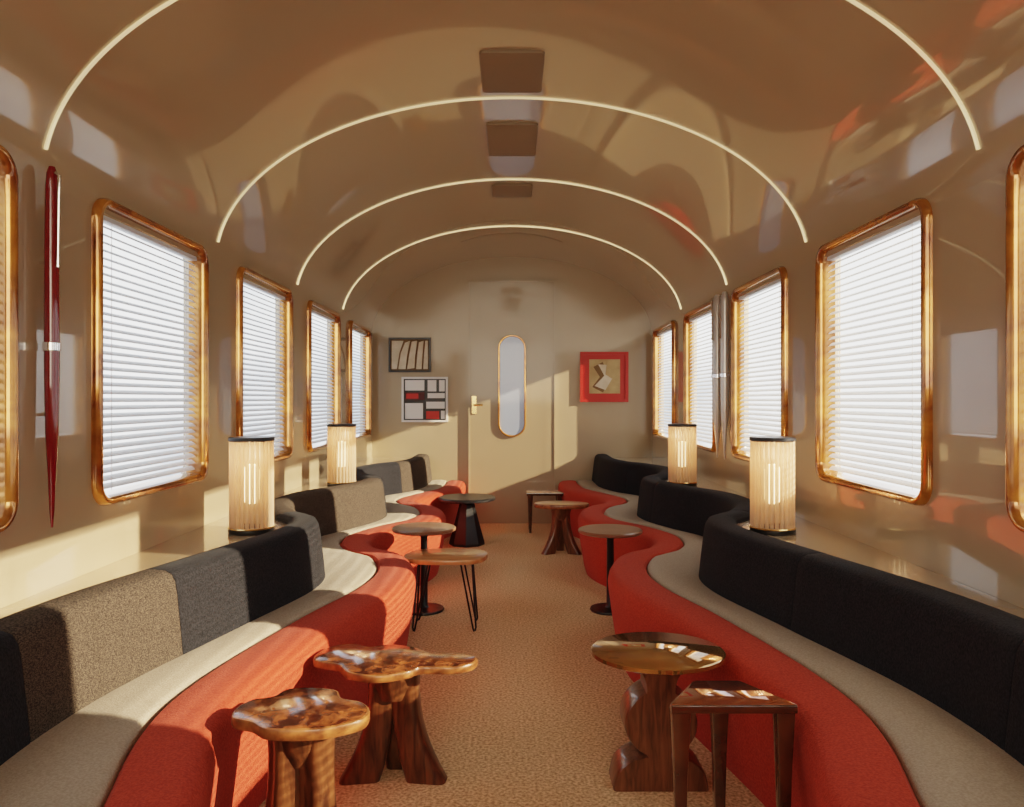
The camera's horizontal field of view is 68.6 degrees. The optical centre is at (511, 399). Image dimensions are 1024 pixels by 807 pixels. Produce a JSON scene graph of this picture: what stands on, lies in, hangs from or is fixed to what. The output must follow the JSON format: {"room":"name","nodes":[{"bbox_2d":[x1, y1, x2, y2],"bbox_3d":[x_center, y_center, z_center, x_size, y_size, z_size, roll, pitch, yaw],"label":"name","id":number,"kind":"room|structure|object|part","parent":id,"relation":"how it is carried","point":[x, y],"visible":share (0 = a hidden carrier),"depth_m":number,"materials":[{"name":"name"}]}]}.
{"room":"train carriage","nodes":[
{"label":"train carriage","id":0,"kind":"room"},
{"bbox_2d":[0,170,371,607],"bbox_3d":[-1.440,0.290,2.150,0.080,1.880,10.700,0,0,0],"label":"wall","id":1,"kind":"structure","parent":0,"point":[85,536],"depth_m":2.43,"materials":[{"name":"beige paint"}]},
{"bbox_2d":[0,145,17,532],"bbox_3d":[-1.410,-0.165,1.640,0.080,1.060,0.910,0,0,0],"label":"frame","id":2,"kind":"object","parent":1,"relation":"attached to","point":[8,170],"visible":1,"depth_m":2.06,"materials":[{"name":"gold metal"}]},
{"bbox_2d":[39,166,60,527],"bbox_3d":[-1.365,-0.157,2.222,0.062,1.070,0.052,0,0,44],"label":"wall sculpture","id":3,"kind":"object","parent":1,"relation":"attached to","point":[51,346],"visible":1,"depth_m":2.21,"materials":[{"name":"red paint"}]},
{"bbox_2d":[103,215,196,489],"bbox_3d":[-1.429,-0.169,2.950,0.033,0.974,0.828,0,0,0],"label":"blind","id":4,"kind":"object","parent":1,"relation":"attached to","point":[108,221],"visible":0.71,"depth_m":2.91,"materials":[{"name":"white plastic"}]},
{"bbox_2d":[91,197,208,505],"bbox_3d":[-1.410,-0.165,2.950,0.080,1.060,0.910,0,0,0],"label":"frame","id":5,"kind":"object","parent":1,"relation":"attached to","point":[201,280],"visible":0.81,"depth_m":2.88,"materials":[{"name":"gold metal"}]},
{"bbox_2d":[243,278,284,451],"bbox_3d":[-1.429,-0.169,4.260,0.033,0.974,0.828,0,0,0],"label":"blind","id":6,"kind":"object","parent":1,"relation":"attached to","point":[246,282],"visible":0.64,"depth_m":4.30,"materials":[{"name":"white plastic"}]},
{"bbox_2d":[236,266,292,461],"bbox_3d":[-1.410,-0.165,4.260,0.080,1.060,0.910,0,0,0],"label":"frame","id":7,"kind":"object","parent":1,"relation":"attached to","point":[287,312],"visible":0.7,"depth_m":4.67,"materials":[{"name":"gold metal"}]},
{"bbox_2d":[312,310,334,443],"bbox_3d":[-1.429,-0.169,5.570,0.033,0.974,0.828,0,0,0],"label":"blind","id":8,"kind":"object","parent":1,"relation":"attached to","point":[314,312],"visible":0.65,"depth_m":5.62,"materials":[{"name":"white plastic"}]},
{"bbox_2d":[307,300,340,452],"bbox_3d":[-1.410,-0.165,5.570,0.080,1.060,0.910,0,0,0],"label":"frame","id":9,"kind":"object","parent":1,"relation":"attached to","point":[336,328],"visible":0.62,"depth_m":5.89,"materials":[{"name":"gold metal"}]},
{"bbox_2d":[353,328,366,433],"bbox_3d":[-1.429,-0.169,6.880,0.033,0.974,0.828,0,0,0],"label":"blind","id":10,"kind":"object","parent":1,"relation":"attached to","point":[354,330],"visible":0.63,"depth_m":6.99,"materials":[{"name":"white plastic"}]},
{"bbox_2d":[349,320,371,440],"bbox_3d":[-1.410,-0.165,6.880,0.080,1.060,0.910,0,0,0],"label":"frame","id":11,"kind":"object","parent":1,"relation":"attached to","point":[368,339],"visible":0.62,"depth_m":7.30,"materials":[{"name":"gold metal"}]},
{"bbox_2d":[0,0,1023,334],"bbox_3d":[0.000,-1.080,2.150,2.960,0.860,10.700,0,0,0],"label":"ceiling","id":12,"kind":"structure","parent":0,"point":[181,115],"depth_m":3.02,"materials":[{"name":"beige paint"}]},
{"bbox_2d":[44,0,979,149],"bbox_3d":[0.000,-1.089,2.230,2.787,0.690,0.011,0,0,0],"label":"trim","id":13,"kind":"structure","parent":12,"relation":"attached to","point":[122,35],"depth_m":2.23,"materials":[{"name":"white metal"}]},
{"bbox_2d":[217,97,806,242],"bbox_3d":[0.000,-1.089,3.540,2.787,0.690,0.011,0,0,0],"label":"trim","id":14,"kind":"structure","parent":12,"relation":"attached to","point":[481,98],"depth_m":3.54,"materials":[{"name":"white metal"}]},
{"bbox_2d":[297,179,726,284],"bbox_3d":[0.000,-1.089,4.850,2.787,0.690,0.011,0,0,0],"label":"trim","id":15,"kind":"structure","parent":12,"relation":"attached to","point":[343,224],"depth_m":4.84,"materials":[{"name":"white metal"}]},
{"bbox_2d":[343,226,680,308],"bbox_3d":[0.000,-1.089,6.160,2.787,0.690,0.011,0,0,0],"label":"trim","id":16,"kind":"structure","parent":12,"relation":"attached to","point":[491,226],"depth_m":6.15,"materials":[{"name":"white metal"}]},
{"bbox_2d":[479,50,544,92],"bbox_3d":[0.000,-1.425,3.260,0.270,0.018,0.400,0,0,0],"label":"ceiling vent","id":17,"kind":"object","parent":12,"relation":"attached to","point":[502,71],"depth_m":3.22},
{"bbox_2d":[486,122,537,155],"bbox_3d":[0.000,-1.425,4.110,0.270,0.018,0.500,0,0,0],"label":"ceiling vent","id":18,"kind":"object","parent":12,"relation":"attached to","point":[503,138],"depth_m":4.06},
{"bbox_2d":[492,183,531,197],"bbox_3d":[0.000,-1.425,5.100,0.270,0.018,0.300,0,0,0],"label":"ceiling vent","id":19,"kind":"object","parent":12,"relation":"attached to","point":[503,190],"depth_m":5.07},
{"bbox_2d":[259,523,764,806],"bbox_3d":[0.000,1.280,2.150,3.200,0.100,10.900,0,0,0],"label":"floor","id":20,"kind":"structure","parent":0,"point":[537,722],"depth_m":3.12,"materials":[{"name":"carpet"}]},
{"bbox_2d":[0,457,411,618],"bbox_3d":[-1.180,0.900,2.435,0.437,0.660,10.070,0,0,0],"label":"window ledge","id":21,"kind":"object","parent":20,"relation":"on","point":[212,535],"visible":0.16,"depth_m":2.79,"materials":[{"name":"beige paint"}]},
{"bbox_2d":[227,436,275,535],"bbox_3d":[-1.125,0.365,3.240,0.198,0.410,0.198,0,0,0],"label":"lantern lamp","id":22,"kind":"object","parent":21,"relation":"on","point":[251,458],"visible":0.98,"depth_m":3.17,"materials":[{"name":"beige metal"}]},
{"bbox_2d":[327,423,356,485],"bbox_3d":[-1.140,0.365,5.020,0.198,0.410,0.198,0,0,0],"label":"lantern lamp","id":23,"kind":"object","parent":21,"relation":"on","point":[341,438],"visible":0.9,"depth_m":4.94,"materials":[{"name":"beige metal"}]},
{"bbox_2d":[0,454,465,806],"bbox_3d":[-0.882,0.882,2.435,0.888,0.695,10.072,0,0,0],"label":"banquette","id":24,"kind":"object","parent":20,"relation":"on","point":[124,691],"visible":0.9,"depth_m":2.20,"materials":[{"name":"red fabric"}]},
{"bbox_3d":[-1.118,0.693,1.165,0.200,0.315,1.206,0,0,-10],"label":"backrest panel","id":25,"kind":"part","parent":24,"relation":"part of","materials":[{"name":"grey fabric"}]},
{"bbox_3d":[-1.167,0.693,2.060,0.193,0.315,0.648,0,0,9],"label":"backrest panel","id":26,"kind":"part","parent":24,"relation":"part of","materials":[{"name":"fabric"}]},
{"bbox_3d":[-0.996,0.693,3.005,0.315,0.315,1.312,0,0,3],"label":"backrest panel","id":27,"kind":"part","parent":24,"relation":"part of","materials":[{"name":"grey fabric"}]},
{"bbox_3d":[-1.113,0.693,4.379,0.372,0.315,1.642,0,0,5],"label":"backrest panel","id":28,"kind":"part","parent":24,"relation":"part of","materials":[{"name":"grey fabric"}]},
{"bbox_3d":[-1.095,0.693,5.845,0.387,0.315,1.354,0,0,-4],"label":"backrest panel","id":29,"kind":"part","parent":24,"relation":"part of","materials":[{"name":"grey fabric"}]},
{"bbox_3d":[-0.906,0.693,6.957,0.237,0.315,1.044,0,0,7],"label":"backrest panel","id":30,"kind":"part","parent":24,"relation":"part of","materials":[{"name":"fabric"}]},
{"bbox_2d":[231,688,369,806],"bbox_3d":[-0.529,1.004,1.882,0.312,0.452,0.276,0,0,43],"label":"side table","id":31,"kind":"object","parent":20,"relation":"on","point":[300,726],"visible":1,"depth_m":1.84,"materials":[{"name":"brown wood"}]},
{"bbox_2d":[313,644,477,784],"bbox_3d":[-0.395,1.035,2.445,0.504,0.390,0.337,0,0,33],"label":"side table","id":32,"kind":"object","parent":20,"relation":"on","point":[396,734],"visible":0.99,"depth_m":2.40,"materials":[{"name":"brown wood"}]},
{"bbox_2d":[392,522,455,615],"bbox_3d":[-0.515,0.987,4.390,0.374,0.487,0.374,0,0,0],"label":"round pedestal table","id":33,"kind":"object","parent":20,"relation":"on","point":[422,529],"visible":0.88,"depth_m":4.37,"materials":[{"name":"brown paint"}]},
{"bbox_2d":[404,548,487,631],"bbox_3d":[-0.359,1.033,4.079,0.452,0.390,0.323,0,0,0],"label":"table","id":34,"kind":"object","parent":20,"relation":"on","point":[439,556],"visible":0.96,"depth_m":4.02,"materials":[{"name":"brown wood"}]},
{"bbox_2d":[438,493,495,547],"bbox_3d":[-0.385,1.028,6.400,0.490,0.405,0.490,0,0,0],"label":"table","id":35,"kind":"object","parent":20,"relation":"on","point":[468,533],"visible":1,"depth_m":6.31,"materials":[{"name":"black wood"}]},
{"bbox_2d":[526,489,562,532],"bbox_3d":[0.305,1.042,7.050,0.340,0.375,0.280,0,0,0],"label":"table","id":36,"kind":"object","parent":20,"relation":"on","point":[558,493],"visible":0.62,"depth_m":6.93,"materials":[{"name":"brown wood"}]},
{"bbox_2d":[534,501,588,554],"bbox_3d":[0.400,1.030,6.070,0.444,0.400,0.309,0,0,0],"label":"side table","id":37,"kind":"object","parent":20,"relation":"on","point":[561,533],"visible":0.98,"depth_m":5.99,"materials":[{"name":"brown wood"}]},
{"bbox_2d":[578,524,642,615],"bbox_3d":[0.575,0.993,4.390,0.374,0.475,0.374,0,0,0],"label":"round pedestal table","id":38,"kind":"object","parent":20,"relation":"on","point":[608,531],"visible":0.83,"depth_m":4.37,"materials":[{"name":"brown paint"}]},
{"bbox_2d":[591,632,725,791],"bbox_3d":[0.470,1.016,2.420,0.428,0.427,0.368,0,0,0],"label":"round side table","id":39,"kind":"object","parent":20,"relation":"on","point":[644,763],"visible":0.94,"depth_m":2.35,"materials":[{"name":"brown wood"}]},
{"bbox_2d":[669,681,797,806],"bbox_3d":[0.560,0.999,1.971,0.320,0.462,0.172,0,0,0],"label":"table","id":40,"kind":"object","parent":20,"relation":"on","point":[719,699],"visible":1,"depth_m":1.90,"materials":[{"name":"brown wood"}]},
{"bbox_2d":[558,454,1023,806],"bbox_3d":[0.882,0.882,2.435,0.888,0.695,10.072,0,0,0],"label":"banquette","id":41,"kind":"object","parent":20,"relation":"on","point":[906,692],"visible":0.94,"depth_m":2.22,"materials":[{"name":"red fabric"}]},
{"bbox_3d":[0.912,0.693,6.937,0.247,0.315,1.087,0,0,-8],"label":"backrest panel","id":42,"kind":"part","parent":41,"relation":"part of","materials":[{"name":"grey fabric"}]},
{"bbox_3d":[1.089,0.693,5.682,0.369,0.315,1.618,0,0,5],"label":"backrest panel","id":43,"kind":"part","parent":41,"relation":"part of","materials":[{"name":"grey fabric"}]},
{"bbox_3d":[1.135,0.693,4.272,0.347,0.315,1.327,0,0,-6],"label":"backrest panel","id":44,"kind":"part","parent":41,"relation":"part of","materials":[{"name":"grey fabric"}]},
{"bbox_3d":[0.993,0.693,3.150,0.335,0.315,1.097,0,0,0],"label":"backrest panel","id":45,"kind":"part","parent":41,"relation":"part of","materials":[{"name":"grey fabric"}]},
{"bbox_3d":[1.142,0.693,2.162,0.207,0.315,0.946,0,0,-10],"label":"backrest panel","id":46,"kind":"part","parent":41,"relation":"part of","materials":[{"name":"grey fabric"}]},
{"bbox_3d":[1.115,0.693,1.144,0.196,0.315,1.163,0,0,10],"label":"backrest panel","id":47,"kind":"part","parent":41,"relation":"part of","materials":[{"name":"grey fabric"}]},
{"bbox_2d":[612,457,1023,618],"bbox_3d":[1.180,0.900,2.435,0.437,0.660,10.070,0,0,0],"label":"window ledge","id":48,"kind":"object","parent":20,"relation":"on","point":[811,535],"visible":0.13,"depth_m":2.79,"materials":[{"name":"beige paint"}]},
{"bbox_2d":[667,423,696,485],"bbox_3d":[1.140,0.365,5.020,0.198,0.410,0.198,0,0,0],"label":"lantern lamp","id":49,"kind":"object","parent":48,"relation":"on","point":[682,438],"visible":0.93,"depth_m":4.94,"materials":[{"name":"beige fabric"}]},
{"bbox_2d":[748,436,796,535],"bbox_3d":[1.125,0.365,3.240,0.198,0.410,0.198,0,0,0],"label":"lantern lamp","id":50,"kind":"object","parent":48,"relation":"on","point":[772,458],"visible":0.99,"depth_m":3.17,"materials":[{"name":"beige fabric"}]},
{"bbox_2d":[372,257,651,492],"bbox_3d":[0.000,-0.170,7.550,3.000,2.800,0.100,0,0,0],"label":"wall","id":51,"kind":"structure","parent":0,"point":[594,313],"depth_m":7.50,"materials":[{"name":"beige paint"}]},
{"bbox_2d":[389,338,430,371],"bbox_3d":[-1.020,-0.450,7.485,0.420,0.345,0.030,0,0,0],"label":"art","id":52,"kind":"object","parent":51,"relation":"attached to","point":[405,354],"visible":1,"depth_m":7.48,"materials":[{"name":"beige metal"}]},
{"bbox_2d":[402,377,447,421],"bbox_3d":[-0.870,-0.005,7.485,0.460,0.450,0.030,0,0,0],"label":"art","id":53,"kind":"object","parent":51,"relation":"attached to","point":[424,399],"visible":1,"depth_m":7.49,"materials":[{"name":"white paper"}]},
{"bbox_2d":[468,280,469,492],"bbox_3d":[-0.427,0.018,7.485,0.014,2.424,0.030,0,0,0],"label":"door frame","id":54,"kind":"structure","parent":51,"relation":"attached to","point":[469,280],"depth_m":7.47,"materials":[{"name":"beige paint"}]},
{"bbox_2d":[468,280,555,436],"bbox_3d":[0.000,-0.412,7.458,0.868,1.563,0.084,0,0,0],"label":"door","id":55,"kind":"structure","parent":51,"relation":"in","point":[474,404],"depth_m":7.46,"materials":[{"name":"beige paint"}]},
{"bbox_3d":[-0.345,0.050,7.448,0.110,0.180,0.064,0,0,0],"label":"brass handle","id":56,"kind":"part","parent":55,"relation":"part of","materials":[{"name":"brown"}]},
{"bbox_2d":[470,282,553,522],"bbox_3d":[0.000,0.025,7.485,0.840,2.410,0.030,0,0,0],"label":"door leaf","id":57,"kind":"structure","parent":55,"relation":"attached to","point":[503,467],"depth_m":7.48,"materials":[{"name":"beige paint"}]},
{"bbox_3d":[0.000,-0.140,7.479,0.240,0.980,0.018,0,0,0],"label":"frosted glass","id":58,"kind":"part","parent":57,"relation":"part of","materials":[{"name":"white glass"}]},
{"bbox_2d":[554,280,555,500],"bbox_3d":[0.427,0.018,7.485,0.014,2.424,0.030,0,0,0],"label":"door frame","id":59,"kind":"structure","parent":51,"relation":"attached to","point":[554,280],"depth_m":7.47,"materials":[{"name":"beige paint"}]},
{"bbox_2d":[580,352,627,401],"bbox_3d":[0.920,-0.230,7.485,0.480,0.500,0.030,0,0,0],"label":"art","id":60,"kind":"object","parent":51,"relation":"attached to","point":[603,375],"visible":1,"depth_m":7.48,"materials":[{"name":"red"}]},
{"bbox_2d":[652,170,1023,607],"bbox_3d":[1.440,0.290,2.150,0.080,1.880,10.700,0,0,0],"label":"wall","id":61,"kind":"structure","parent":0,"point":[965,533],"depth_m":2.38,"materials":[{"name":"beige paint"}]},
{"bbox_2d":[652,320,674,440],"bbox_3d":[1.410,-0.165,6.880,0.080,1.060,0.910,0,0,0],"label":"frame","id":62,"kind":"object","parent":61,"relation":"attached to","point":[655,339],"visible":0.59,"depth_m":7.30,"materials":[{"name":"gold metal"}]},
{"bbox_2d":[657,328,670,433],"bbox_3d":[1.429,-0.169,6.880,0.033,0.974,0.828,0,0,0],"label":"blind","id":63,"kind":"object","parent":61,"relation":"attached to","point":[668,330],"visible":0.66,"depth_m":6.99,"materials":[{"name":"white plastic"}]},
{"bbox_2d":[683,300,715,452],"bbox_3d":[1.410,-0.165,5.570,0.080,1.060,0.910,0,0,0],"label":"frame","id":64,"kind":"object","parent":61,"relation":"attached to","point":[687,328],"visible":0.39,"depth_m":5.99,"materials":[{"name":"gold metal"}]},
{"bbox_2d":[689,310,711,443],"bbox_3d":[1.429,-0.169,5.570,0.033,0.974,0.828,0,0,0],"label":"blind","id":65,"kind":"object","parent":61,"relation":"attached to","point":[707,313],"visible":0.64,"depth_m":5.62,"materials":[{"name":"white plastic"}]},
{"bbox_2d":[711,295,720,456],"bbox_3d":[1.351,-0.157,4.936,0.077,1.070,0.081,0,0,39],"label":"wall sculpture","id":66,"kind":"object","parent":61,"relation":"attached to","point":[715,328],"visible":0.8,"depth_m":4.92,"materials":[{"name":"silver metal"}]},
{"bbox_2d":[719,291,730,458],"bbox_3d":[1.360,-0.157,4.786,0.069,1.070,0.067,0,0,32],"label":"wall sculpture","id":67,"kind":"object","parent":61,"relation":"attached to","point":[724,335],"visible":0.98,"depth_m":4.77,"materials":[{"name":"silver metal"}]},
{"bbox_2d":[731,266,787,461],"bbox_3d":[1.410,-0.165,4.260,0.080,1.060,0.910,0,0,0],"label":"frame","id":68,"kind":"object","parent":61,"relation":"attached to","point":[736,312],"visible":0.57,"depth_m":4.67,"materials":[{"name":"gold metal"}]},
{"bbox_2d":[739,278,780,451],"bbox_3d":[1.429,-0.169,4.260,0.033,0.974,0.828,0,0,0],"label":"blind","id":69,"kind":"object","parent":61,"relation":"attached to","point":[777,282],"visible":0.66,"depth_m":4.30,"materials":[{"name":"white plastic"}]},
{"bbox_2d":[827,215,920,489],"bbox_3d":[1.429,-0.169,2.950,0.033,0.974,0.828,0,0,0],"label":"blind","id":70,"kind":"object","parent":61,"relation":"attached to","point":[915,221],"visible":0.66,"depth_m":2.92,"materials":[{"name":"white plastic"}]},
{"bbox_2d":[815,197,932,505],"bbox_3d":[1.410,-0.165,2.950,0.080,1.060,0.910,0,0,0],"label":"frame","id":71,"kind":"object","parent":61,"relation":"attached to","point":[822,280],"visible":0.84,"depth_m":2.91,"materials":[{"name":"gold metal"}]},
{"bbox_2d":[1006,145,1023,532],"bbox_3d":[1.410,-0.165,1.640,0.080,1.060,0.910,0,0,0],"label":"frame","id":72,"kind":"object","parent":61,"relation":"attached to","point":[1014,174],"visible":1,"depth_m":2.06,"materials":[{"name":"gold metal"}]}
]}

